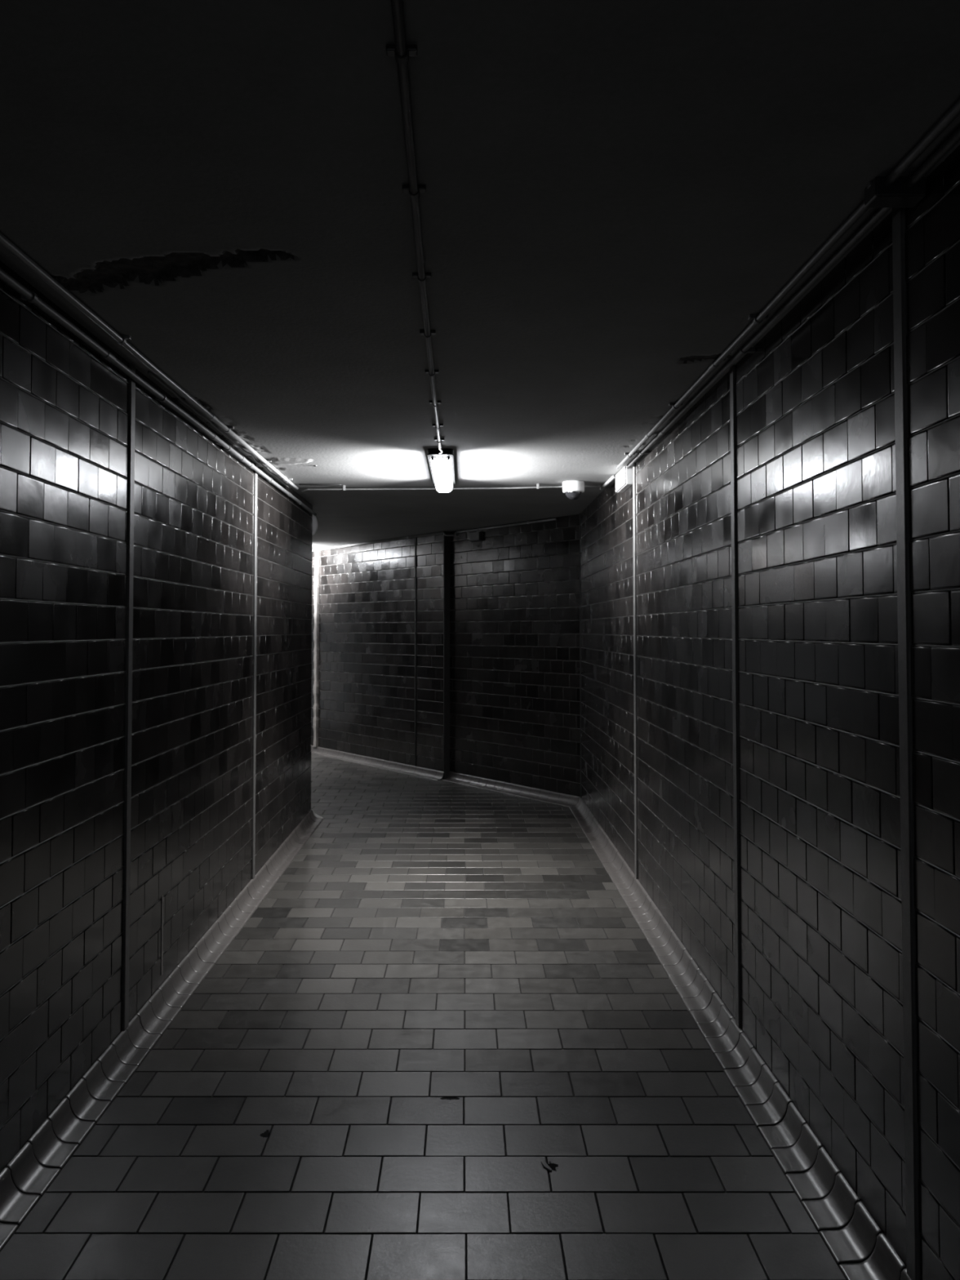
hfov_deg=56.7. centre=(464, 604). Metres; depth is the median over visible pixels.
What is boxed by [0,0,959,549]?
ceiling
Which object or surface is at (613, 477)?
ceiling pipe
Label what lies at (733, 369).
trim
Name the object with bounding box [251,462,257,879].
trim
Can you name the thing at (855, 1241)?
baseboard
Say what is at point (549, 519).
pipe
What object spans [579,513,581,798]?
trim
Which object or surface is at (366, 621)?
wall
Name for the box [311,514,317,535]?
fitting
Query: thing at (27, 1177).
baseboard
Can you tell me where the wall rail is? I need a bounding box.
[312,531,443,551]
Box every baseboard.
[0,808,324,1252]
[311,745,444,780]
[441,771,911,1279]
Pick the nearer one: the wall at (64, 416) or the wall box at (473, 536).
the wall at (64, 416)
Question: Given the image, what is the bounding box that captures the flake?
[541,1160,551,1171]
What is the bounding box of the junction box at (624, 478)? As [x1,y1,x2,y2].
[615,466,632,492]
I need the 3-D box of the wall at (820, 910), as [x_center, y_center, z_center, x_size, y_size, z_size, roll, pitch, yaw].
[1.100,0.335,2.630,0.161,2.580,10.476,0,-2,0]
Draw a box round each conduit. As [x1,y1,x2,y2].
[298,483,342,485]
[301,483,562,492]
[386,0,444,448]
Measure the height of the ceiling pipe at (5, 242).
0.031 m
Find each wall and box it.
[0,260,312,1173]
[311,531,449,779]
[449,514,580,796]
[580,144,959,1279]
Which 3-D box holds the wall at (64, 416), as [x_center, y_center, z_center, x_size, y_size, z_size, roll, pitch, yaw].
[-1.338,0.327,2.352,0.161,2.580,9.920,0,-2,0]
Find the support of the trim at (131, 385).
attached to the wall at (64, 416)
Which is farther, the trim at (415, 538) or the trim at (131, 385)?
the trim at (415, 538)
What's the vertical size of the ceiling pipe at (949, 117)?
0.029 m
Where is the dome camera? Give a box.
[562,480,584,499]
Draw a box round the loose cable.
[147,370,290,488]
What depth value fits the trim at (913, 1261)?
2.04 m
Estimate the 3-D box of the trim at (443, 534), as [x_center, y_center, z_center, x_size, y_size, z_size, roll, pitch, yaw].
[-0.215,0.499,9.255,0.008,2.472,0.016,1,-2,-39]
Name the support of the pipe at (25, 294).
attached to the wall at (64, 416)
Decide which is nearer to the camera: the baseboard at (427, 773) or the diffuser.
the diffuser
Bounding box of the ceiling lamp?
[426,448,455,492]
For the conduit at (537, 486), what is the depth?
6.15 m
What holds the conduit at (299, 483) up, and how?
attached to the ceiling
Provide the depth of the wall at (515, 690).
8.50 m
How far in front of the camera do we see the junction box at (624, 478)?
5.43 m
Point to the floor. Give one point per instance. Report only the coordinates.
(447, 993)
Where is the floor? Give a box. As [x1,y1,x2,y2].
[0,753,845,1279]
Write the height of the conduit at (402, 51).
0.026 m
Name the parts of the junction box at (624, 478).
lid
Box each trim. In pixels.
[121,363,135,1031]
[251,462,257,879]
[313,551,319,746]
[414,537,416,766]
[443,533,444,772]
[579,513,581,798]
[632,462,637,879]
[729,364,742,1028]
[892,208,920,1279]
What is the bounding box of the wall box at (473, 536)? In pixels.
[469,531,482,542]
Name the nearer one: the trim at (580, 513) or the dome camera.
the dome camera
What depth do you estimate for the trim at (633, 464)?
5.30 m
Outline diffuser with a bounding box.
[431,457,453,492]
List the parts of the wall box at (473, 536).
lid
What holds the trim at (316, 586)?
attached to the wall at (366, 621)
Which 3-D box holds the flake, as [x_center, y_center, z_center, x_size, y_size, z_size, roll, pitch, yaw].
[0.235,1.621,2.566,0.013,0.004,0.050,1,-2,-23]
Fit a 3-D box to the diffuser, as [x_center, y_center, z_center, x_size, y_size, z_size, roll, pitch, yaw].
[-0.136,-0.777,5.434,0.114,0.065,0.920,0,-2,0]
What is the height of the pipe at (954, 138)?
0.028 m
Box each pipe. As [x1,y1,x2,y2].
[0,232,298,489]
[0,267,316,515]
[455,518,556,533]
[600,475,615,490]
[616,98,959,469]
[626,126,959,466]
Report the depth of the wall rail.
10.16 m

